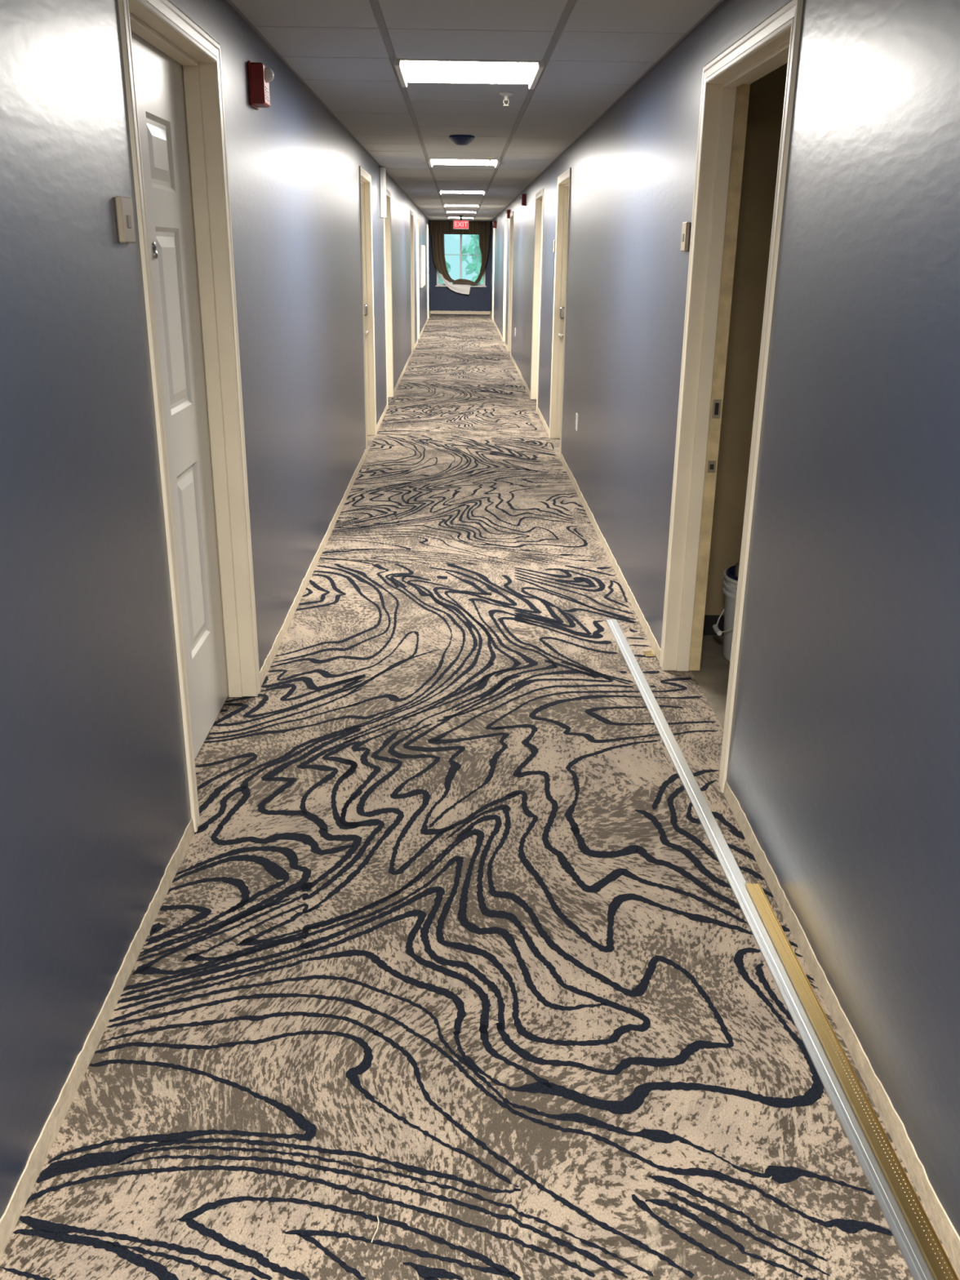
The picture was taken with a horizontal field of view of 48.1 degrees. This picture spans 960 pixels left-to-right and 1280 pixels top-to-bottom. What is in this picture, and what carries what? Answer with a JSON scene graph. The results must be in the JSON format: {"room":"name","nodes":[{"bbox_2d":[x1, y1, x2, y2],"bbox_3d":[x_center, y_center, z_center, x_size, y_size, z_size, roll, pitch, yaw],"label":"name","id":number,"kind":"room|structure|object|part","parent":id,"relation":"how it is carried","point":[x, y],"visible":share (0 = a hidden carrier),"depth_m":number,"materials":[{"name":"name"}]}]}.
{"room":"hotel corridor","nodes":[
{"label":"hotel corridor","id":0,"kind":"room"},
{"bbox_2d":[0,0,430,1259],"bbox_3d":[-0.959,-2.863,8.996,0.135,2.268,38.100,0,20,-1],"label":"wall","id":1,"kind":"structure","parent":0,"point":[97,829],"depth_m":2.20,"materials":[{"name":"blue paint"}]},
{"bbox_2d":[115,195,135,243],"bbox_3d":[-0.756,-0.897,2.300,0.016,0.092,0.082,0,20,-1],"label":"door chime","id":2,"kind":"object","parent":1,"relation":"attached to","point":[124,209],"visible":1,"depth_m":2.28,"materials":[{"name":"beige plastic"}]},
{"bbox_2d":[117,0,260,831],"bbox_3d":[-0.845,-0.621,3.062,0.148,2.070,1.012,0,20,-1],"label":"door","id":3,"kind":"structure","parent":1,"relation":"in","point":[173,70],"depth_m":3.23,"materials":[{"name":"beige paint"}]},
{"bbox_3d":[-0.767,-0.459,2.614,0.010,2.070,0.057,0,20,-1],"label":"casing","id":4,"kind":"part","parent":3,"relation":"part of","materials":[{"name":"beige paint"}]},
{"bbox_3d":[-0.873,-1.326,2.935,0.009,0.182,0.253,0,20,-1],"label":"panel","id":5,"kind":"part","parent":3,"relation":"part of","materials":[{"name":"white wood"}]},
{"bbox_3d":[-0.878,-0.914,3.084,0.009,0.500,0.253,0,20,-1],"label":"panel","id":6,"kind":"part","parent":3,"relation":"part of","materials":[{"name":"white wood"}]},
{"bbox_3d":[-0.765,-1.567,2.722,0.010,0.057,1.012,0,20,-1],"label":"head casing","id":7,"kind":"part","parent":3,"relation":"part of","materials":[{"name":"beige paint"}]},
{"bbox_3d":[-0.886,-0.249,3.323,0.009,0.564,0.253,0,20,-1],"label":"panel","id":8,"kind":"part","parent":3,"relation":"part of","materials":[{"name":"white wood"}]},
{"bbox_3d":[-0.785,-0.782,3.513,0.010,2.070,0.057,0,20,-1],"label":"casing","id":9,"kind":"part","parent":3,"relation":"part of","materials":[{"name":"beige paint"}]},
{"bbox_2d":[248,60,274,110],"bbox_3d":[-0.752,-1.923,3.735,0.076,0.137,0.130,0,20,-1],"label":"fire alarm strobe","id":10,"kind":"object","parent":1,"relation":"attached to","point":[260,76],"visible":1,"depth_m":3.69,"materials":[{"name":"red plastic"}]},
{"bbox_3d":[-0.786,-1.923,3.735,0.008,0.137,0.130,0,20,-1],"label":"plate","id":11,"kind":"part","parent":10,"relation":"part of","materials":[{"name":"red plastic"}]},
{"bbox_2d":[265,85,269,101],"bbox_3d":[-0.740,-1.899,3.744,0.002,0.040,0.068,0,20,-1],"label":"grille","id":12,"kind":"object","parent":10,"relation":"attached to","point":[267,87],"depth_m":3.75,"materials":[{"name":"white plastic"}]},
{"bbox_2d":[359,165,376,454],"bbox_3d":[-0.951,-2.592,8.531,0.148,2.070,1.000,0,20,-1],"label":"door","id":13,"kind":"structure","parent":1,"relation":"in","point":[365,178],"depth_m":8.85,"materials":[{"name":"beige paint"}]},
{"bbox_3d":[-0.874,-2.432,8.089,0.010,2.070,0.057,0,20,-1],"label":"casing","id":14,"kind":"part","parent":13,"relation":"part of","materials":[{"name":"beige paint"}]},
{"bbox_3d":[-0.871,-3.538,8.191,0.010,0.057,1.000,0,20,-1],"label":"head casing","id":15,"kind":"part","parent":13,"relation":"part of","materials":[{"name":"beige paint"}]},
{"bbox_3d":[-0.891,-2.751,8.976,0.010,2.070,0.057,0,20,-1],"label":"casing","id":16,"kind":"part","parent":13,"relation":"part of","materials":[{"name":"beige paint"}]},
{"bbox_2d":[379,167,386,217],"bbox_3d":[-0.883,-4.071,9.806,0.050,0.425,0.120,0,20,-1],"label":"wall box","id":17,"kind":"object","parent":1,"relation":"attached to","point":[382,170],"visible":1,"depth_m":9.76,"materials":[{"name":"white plastic"}]},
{"bbox_2d":[383,188,393,405],"bbox_3d":[-0.998,-3.473,10.976,0.148,2.070,1.000,0,20,-1],"label":"door","id":18,"kind":"structure","parent":1,"relation":"in","point":[387,221],"depth_m":11.33,"materials":[{"name":"beige paint"}]},
{"bbox_3d":[-0.921,-3.313,10.534,0.010,2.070,0.057,0,20,-1],"label":"casing","id":19,"kind":"part","parent":18,"relation":"part of","materials":[{"name":"beige paint"}]},
{"bbox_3d":[-0.918,-4.420,10.637,0.010,0.057,1.000,0,20,-1],"label":"head casing","id":20,"kind":"part","parent":18,"relation":"part of","materials":[{"name":"beige paint"}]},
{"bbox_3d":[-0.938,-3.633,11.421,0.010,2.070,0.057,0,20,-1],"label":"casing","id":21,"kind":"part","parent":18,"relation":"part of","materials":[{"name":"beige paint"}]},
{"bbox_2d":[409,209,414,353],"bbox_3d":[-1.107,-5.500,16.601,0.148,2.070,1.000,0,20,-1],"label":"door","id":22,"kind":"structure","parent":1,"relation":"in","point":[412,289],"depth_m":16.91,"materials":[{"name":"beige paint"}]},
{"bbox_3d":[-1.030,-5.340,16.159,0.010,2.070,0.057,0,20,-1],"label":"casing","id":23,"kind":"part","parent":22,"relation":"part of","materials":[{"name":"beige paint"}]},
{"bbox_3d":[-1.047,-5.660,17.046,0.010,2.070,0.057,0,20,-1],"label":"casing","id":24,"kind":"part","parent":22,"relation":"part of","materials":[{"name":"beige paint"}]},
{"bbox_2d":[416,215,419,343],"bbox_3d":[-1.149,-6.280,18.765,0.148,2.070,1.000,0,20,-1],"label":"door","id":25,"kind":"structure","parent":1,"relation":"in","point":[417,216],"depth_m":19.09,"materials":[{"name":"beige paint"}]},
{"bbox_3d":[-1.072,-6.120,18.322,0.010,2.070,0.057,0,20,-1],"label":"casing","id":26,"kind":"part","parent":25,"relation":"part of","materials":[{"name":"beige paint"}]},
{"bbox_3d":[-1.089,-6.440,19.209,0.010,2.070,0.057,0,20,-1],"label":"casing","id":27,"kind":"part","parent":25,"relation":"part of","materials":[{"name":"beige paint"}]},
{"bbox_2d":[420,244,425,288],"bbox_3d":[-1.112,-7.280,20.956,0.030,0.750,2.200,0,20,-1],"label":"panel board","id":28,"kind":"object","parent":1,"relation":"attached to","point":[422,247],"visible":1,"depth_m":20.56,"materials":[{"name":"white plastic"}]},
{"bbox_2d":[426,224,428,319],"bbox_3d":[-1.264,-8.416,24.690,0.148,2.070,1.000,0,20,-1],"label":"door","id":29,"kind":"structure","parent":1,"relation":"in","point":[427,224],"depth_m":24.82,"materials":[{"name":"beige paint"}]},
{"bbox_3d":[-1.187,-8.256,24.248,0.010,2.070,0.057,0,20,-1],"label":"casing","id":30,"kind":"part","parent":29,"relation":"part of","materials":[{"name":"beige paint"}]},
{"bbox_3d":[-1.204,-8.576,25.135,0.010,2.070,0.057,0,20,-1],"label":"casing","id":31,"kind":"part","parent":29,"relation":"part of","materials":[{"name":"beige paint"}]},
{"bbox_2d":[430,220,491,315],"bbox_3d":[-0.487,-9.310,26.911,1.773,2.268,0.164,0,20,-1],"label":"wall","id":32,"kind":"structure","parent":0,"point":[444,300],"depth_m":27.09,"materials":[{"name":"blue paint"}]},
{"bbox_2d":[435,234,486,287],"bbox_3d":[-0.470,-9.496,26.796,1.280,1.343,0.155,0,20,-1],"label":"window","id":33,"kind":"structure","parent":32,"relation":"in","point":[460,255],"depth_m":26.94,"materials":[{"name":"white plastic"}]},
{"bbox_3d":[-0.477,-8.867,26.991,1.280,0.027,0.095,0,20,-1],"label":"sill","id":34,"kind":"part","parent":33,"relation":"part of","materials":[{"name":"white plastic"}]},
{"bbox_3d":[-0.471,-9.526,26.836,1.220,1.315,0.060,0,20,-1],"label":"frame","id":35,"kind":"part","parent":33,"relation":"part of","materials":[{"name":"white plastic"}]},
{"bbox_2d":[226,0,724,221],"bbox_3d":[-0.126,-3.914,8.570,1.773,0.122,38.220,0,20,-1],"label":"ceiling","id":36,"kind":"structure","parent":0,"point":[593,52],"depth_m":4.46,"materials":[{"name":"grey"}]},
{"bbox_2d":[453,215,468,229],"bbox_3d":[-0.395,-8.691,22.402,0.326,0.272,0.110,0,20,-1],"label":"exit sign","id":37,"kind":"object","parent":36,"relation":"hanging from","point":[457,224],"visible":1,"depth_m":22.39,"materials":[{"name":"red plastic"}]},
{"bbox_2d":[447,217,474,219],"bbox_3d":[-0.423,-9.374,23.901,0.597,0.046,0.597,0,20,-1],"label":"ceiling light","id":38,"kind":"object","parent":36,"relation":"attached to","point":[447,217],"visible":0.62,"depth_m":23.80,"materials":[{"name":"beige plastic"}]},
{"bbox_2d":[430,221,491,294],"bbox_3d":[-0.481,-9.454,26.667,1.493,1.706,0.089,0,20,-1],"label":"curtain","id":39,"kind":"object","parent":36,"relation":"hanging from","point":[437,228],"visible":0.95,"depth_m":26.58,"materials":[{"name":"brown fabric"}]},
{"bbox_2d":[443,204,479,208],"bbox_3d":[-0.302,-7.118,17.642,0.597,0.046,0.597,0,20,-1],"label":"ceiling light","id":40,"kind":"object","parent":36,"relation":"attached to","point":[444,205],"visible":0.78,"depth_m":17.59,"materials":[{"name":"beige plastic"}]},
{"bbox_2d":[445,211,477,213],"bbox_3d":[-0.357,-8.144,20.487,0.597,0.046,0.597,0,20,-1],"label":"ceiling light","id":41,"kind":"object","parent":36,"relation":"attached to","point":[475,212],"visible":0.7,"depth_m":20.46,"materials":[{"name":"beige plastic"}]},
{"bbox_2d":[448,134,475,145],"bbox_3d":[-0.119,-3.286,7.085,0.170,0.056,0.170,0,20,-1],"label":"dome security camera","id":42,"kind":"object","parent":36,"relation":"attached to","point":[459,140],"visible":1,"depth_m":7.03,"materials":[{"name":"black plastic"}]},
{"bbox_2d":[438,190,486,195],"bbox_3d":[-0.225,-5.682,13.658,0.597,0.046,0.597,0,20,-1],"label":"ceiling light","id":43,"kind":"object","parent":36,"relation":"attached to","point":[440,192],"visible":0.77,"depth_m":13.65,"materials":[{"name":"beige plastic"}]},
{"bbox_2d":[427,157,500,168],"bbox_3d":[-0.136,-4.042,9.106,0.597,0.046,0.597,0,20,-1],"label":"ceiling light","id":44,"kind":"object","parent":36,"relation":"attached to","point":[431,162],"visible":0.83,"depth_m":9.08,"materials":[{"name":"beige plastic"}]},
{"bbox_2d":[394,57,544,88],"bbox_3d":[-0.048,-2.401,4.553,0.597,0.046,0.597,0,20,-1],"label":"ceiling light","id":45,"kind":"object","parent":36,"relation":"attached to","point":[408,70],"visible":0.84,"depth_m":4.51,"materials":[{"name":"beige plastic"}]},
{"bbox_2d":[485,155,494,164],"bbox_3d":[0.080,-3.820,8.576,0.072,0.056,0.072,0,20,-1],"label":"sprinkler","id":46,"kind":"object","parent":36,"relation":"attached to","point":[490,157],"visible":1,"depth_m":8.55,"materials":[{"name":"beige"}]},
{"bbox_2d":[498,91,513,106],"bbox_3d":[0.125,-2.586,5.151,0.072,0.056,0.072,0,20,-1],"label":"sprinkler","id":47,"kind":"object","parent":36,"relation":"attached to","point":[505,94],"visible":1,"depth_m":5.13,"materials":[{"name":"beige"}]},
{"bbox_2d":[0,314,959,1279],"bbox_3d":[0.967,-1.945,9.875,4.070,0.013,39.460,0,20,-1],"label":"floor","id":48,"kind":"structure","parent":0,"point":[449,944],"depth_m":2.39,"materials":[{"name":"beige carpet"}]},
{"bbox_2d":[370,1215,379,1242],"bbox_3d":[-0.169,0.958,1.753,0.007,0.004,0.051,3,20,5],"label":"thread","id":49,"kind":"object","parent":48,"relation":"on","point":[377,1215],"visible":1,"depth_m":1.75,"materials":[{"name":"fabric"}]},
{"bbox_2d":[643,649,654,656],"bbox_3d":[0.674,0.052,4.290,0.037,0.008,0.060,0,20,-1],"label":"metal offcut","id":50,"kind":"object","parent":48,"relation":"on","point":[651,653],"visible":1,"depth_m":4.29,"materials":[{"name":"gold metal"}]},
{"bbox_2d":[712,564,737,661],"bbox_3d":[1.080,-0.097,4.223,0.314,0.350,0.296,0,20,-1],"label":"bucket","id":51,"kind":"object","parent":48,"relation":"on","point":[730,582],"visible":0.26,"depth_m":4.19,"materials":[{"name":"white plastic"}]},
{"bbox_3d":[1.006,-0.111,4.216,0.165,0.179,0.296,0,20,-1],"label":"bail handle","id":52,"kind":"part","parent":51,"relation":"part of","materials":[{"name":"white plastic"}]},
{"bbox_2d":[734,562,739,577],"bbox_3d":[1.032,-0.247,4.168,0.090,0.102,0.048,0,20,-1],"label":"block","id":53,"kind":"object","parent":51,"relation":"in","point":[737,565],"visible":0.12,"depth_m":4.15,"materials":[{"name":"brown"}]},
{"bbox_2d":[605,618,934,1279],"bbox_3d":[0.643,0.529,2.970,0.045,0.004,3.646,0,20,-2],"label":"bar","id":54,"kind":"object","parent":48,"relation":"on","point":[917,1264],"visible":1,"depth_m":2.33,"materials":[{"name":"white metal"}]},
{"bbox_2d":[745,881,959,1279],"bbox_3d":[0.715,0.904,1.911,0.035,0.007,1.715,0,20,-2],"label":"metal strip","id":55,"kind":"object","parent":48,"relation":"on","point":[934,1253],"visible":1,"depth_m":2.01,"materials":[{"name":"gold metal"}]},
{"bbox_2d":[489,0,959,1278],"bbox_3d":[0.679,-2.856,9.031,0.135,2.268,38.100,0,20,-1],"label":"wall","id":56,"kind":"structure","parent":0,"point":[842,786],"depth_m":2.24,"materials":[{"name":"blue paint"}]},
{"bbox_2d":[492,227,494,322],"bbox_3d":[0.377,-8.375,24.631,0.148,2.070,1.000,0,20,-1],"label":"door","id":57,"kind":"structure","parent":56,"relation":"in","point":[493,271],"depth_m":24.90,"materials":[{"name":"beige paint"}]},
{"bbox_3d":[0.300,-8.535,25.073,0.010,2.070,0.057,0,20,-1],"label":"casing","id":58,"kind":"part","parent":57,"relation":"part of","materials":[{"name":"beige paint"}]},
{"bbox_3d":[0.317,-8.216,24.186,0.010,2.070,0.057,0,20,-1],"label":"casing","id":59,"kind":"part","parent":57,"relation":"part of","materials":[{"name":"beige paint"}]},
{"bbox_2d":[492,221,497,227],"bbox_3d":[0.305,-8.813,22.839,0.095,0.140,0.130,0,20,-1],"label":"fire alarm strobe","id":60,"kind":"object","parent":56,"relation":"attached to","point":[494,223],"visible":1,"depth_m":22.78,"materials":[{"name":"red plastic"}]},
{"bbox_2d":[502,216,507,346],"bbox_3d":[0.497,-6.138,18.422,0.148,2.070,1.000,0,20,-1],"label":"door","id":61,"kind":"structure","parent":56,"relation":"in","point":[505,217],"depth_m":18.75,"materials":[{"name":"beige paint"}]},
{"bbox_3d":[0.420,-6.298,18.865,0.010,2.070,0.057,0,20,-1],"label":"casing","id":62,"kind":"part","parent":61,"relation":"part of","materials":[{"name":"beige paint"}]},
{"bbox_3d":[0.437,-5.978,17.978,0.010,2.070,0.057,0,20,-1],"label":"casing","id":63,"kind":"part","parent":61,"relation":"part of","materials":[{"name":"beige paint"}]},
{"bbox_2d":[505,209,510,218],"bbox_3d":[0.432,-6.641,16.793,0.076,0.137,0.130,0,20,-1],"label":"fire alarm strobe","id":64,"kind":"object","parent":56,"relation":"attached to","point":[508,211],"visible":0.99,"depth_m":16.75,"materials":[{"name":"red plastic"}]},
{"bbox_2d":[507,210,513,355],"bbox_3d":[0.535,-5.443,16.494,0.148,2.070,1.000,0,20,-1],"label":"door","id":65,"kind":"structure","parent":56,"relation":"in","point":[511,226],"depth_m":16.81,"materials":[{"name":"beige paint"}]},
{"bbox_3d":[0.458,-5.603,16.936,0.010,2.070,0.057,0,20,-1],"label":"casing","id":66,"kind":"part","parent":65,"relation":"part of","materials":[{"name":"beige paint"}]},
{"bbox_3d":[0.475,-5.283,16.049,0.010,2.070,0.057,0,20,-1],"label":"casing","id":67,"kind":"part","parent":65,"relation":"part of","materials":[{"name":"beige paint"}]},
{"bbox_2d":[519,193,526,206],"bbox_3d":[0.509,-5.253,12.851,0.076,0.137,0.130,0,20,-1],"label":"fire alarm strobe","id":68,"kind":"object","parent":56,"relation":"attached to","point":[523,197],"visible":1,"depth_m":12.80,"materials":[{"name":"red plastic"}]},
{"bbox_2d":[529,188,543,411],"bbox_3d":[0.642,-3.442,10.945,0.148,2.070,1.000,0,20,-1],"label":"door","id":69,"kind":"structure","parent":56,"relation":"in","point":[540,195],"depth_m":11.27,"materials":[{"name":"beige paint"}]},
{"bbox_3d":[0.565,-3.603,11.387,0.010,2.070,0.057,0,20,-1],"label":"casing","id":70,"kind":"part","parent":69,"relation":"part of","materials":[{"name":"beige paint"}]},
{"bbox_3d":[0.585,-4.390,10.602,0.010,0.057,1.000,0,20,-1],"label":"head casing","id":71,"kind":"part","parent":69,"relation":"part of","materials":[{"name":"beige paint"}]},
{"bbox_3d":[0.582,-3.283,10.500,0.010,2.070,0.057,0,20,-1],"label":"casing","id":72,"kind":"part","parent":69,"relation":"part of","materials":[{"name":"beige paint"}]},
{"bbox_2d":[553,240,555,252],"bbox_3d":[0.613,-3.246,8.878,0.016,0.095,0.080,0,20,-1],"label":"door chime","id":73,"kind":"object","parent":56,"relation":"attached to","point":[553,240],"visible":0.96,"depth_m":8.86,"materials":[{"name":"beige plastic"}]},
{"bbox_2d":[549,167,571,458],"bbox_3d":[0.690,-2.549,8.466,0.148,2.070,1.030,0,20,-1],"label":"door","id":74,"kind":"structure","parent":56,"relation":"in","point":[563,190],"depth_m":8.81,"materials":[{"name":"beige paint"}]},
{"bbox_3d":[0.613,-2.715,8.922,0.010,2.070,0.057,0,20,-1],"label":"casing","id":75,"kind":"part","parent":74,"relation":"part of","materials":[{"name":"beige paint"}]},
{"bbox_3d":[0.633,-3.496,8.124,0.010,0.057,1.030,0,20,-1],"label":"head casing","id":76,"kind":"part","parent":74,"relation":"part of","materials":[{"name":"beige paint"}]},
{"bbox_3d":[0.631,-2.385,8.007,0.010,2.070,0.057,0,20,-1],"label":"casing","id":77,"kind":"part","parent":74,"relation":"part of","materials":[{"name":"beige paint"}]},
{"bbox_2d":[575,413,577,431],"bbox_3d":[0.644,-1.457,7.190,0.010,0.112,0.072,0,20,-1],"label":"wall outlet","id":78,"kind":"object","parent":56,"relation":"attached to","point":[576,414],"visible":1,"depth_m":7.16,"materials":[{"name":"white plastic"}]},
{"bbox_2d":[680,222,690,251],"bbox_3d":[0.713,-1.402,3.744,0.016,0.096,0.077,0,20,-1],"label":"door chime","id":79,"kind":"object","parent":56,"relation":"attached to","point":[686,225],"visible":1,"depth_m":3.72,"materials":[{"name":"beige plastic"}]},
{"bbox_2d":[659,0,803,792],"bbox_3d":[0.788,-0.698,3.330,0.144,2.070,1.050,0,20,-1],"label":"door","id":80,"kind":"structure","parent":56,"relation":"in","point":[727,78],"depth_m":3.60,"materials":[{"name":"beige paint"}]},
{"bbox_3d":[0.712,-0.867,3.796,0.010,2.070,0.057,0,20,-1],"label":"casing","id":81,"kind":"part","parent":80,"relation":"part of","materials":[{"name":"beige paint"}]},
{"bbox_3d":[0.829,-0.620,3.853,0.028,0.043,0.002,0,20,-1],"label":"latch plate","id":82,"kind":"part","parent":80,"relation":"part of","materials":[{"name":"silver metal"}]},
{"bbox_3d":[0.832,-0.812,3.784,0.028,0.066,0.002,0,20,-1],"label":"strike plate","id":83,"kind":"part","parent":80,"relation":"part of","materials":[{"name":"silver metal"}]},
{"bbox_3d":[0.733,-1.645,2.988,0.010,0.057,1.050,0,20,-1],"label":"head casing","id":84,"kind":"part","parent":80,"relation":"part of","materials":[{"name":"beige paint"}]},
{"bbox_3d":[0.730,-0.530,2.862,0.010,2.070,0.057,0,20,-1],"label":"casing","id":85,"kind":"part","parent":80,"relation":"part of","materials":[{"name":"beige paint"}]},
{"bbox_2d":[702,62,787,635],"bbox_3d":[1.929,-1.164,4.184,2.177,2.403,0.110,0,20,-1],"label":"door","id":86,"kind":"structure","parent":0,"point":[766,94],"depth_m":4.11,"materials":[{"name":"beige paint"}]},
{"label":"outside","id":87,"kind":"structure","parent":0,"visible":0},
{"bbox_3d":[-0.908,-14.531,46.361,28.000,0.100,39.700,0,20,-1],"label":"lawn","id":88,"kind":"structure","parent":87,"visible":0},
{"bbox_2d":[438,261,450,283],"bbox_3d":[-2.005,-11.963,35.902,2.076,2.161,2.168,0,20,-1],"label":"tree","id":89,"kind":"object","parent":88,"relation":"on","point":[448,265],"visible":0.02,"depth_m":35.61,"materials":[{"name":"green plant"}]},
{"bbox_2d":[462,234,483,284],"bbox_3d":[0.463,-11.982,33.835,2.157,3.643,2.204,0,20,-1],"label":"tree","id":90,"kind":"object","parent":88,"relation":"on","point":[475,265],"visible":0.09,"depth_m":33.68,"materials":[{"name":"green plant"}]}
]}

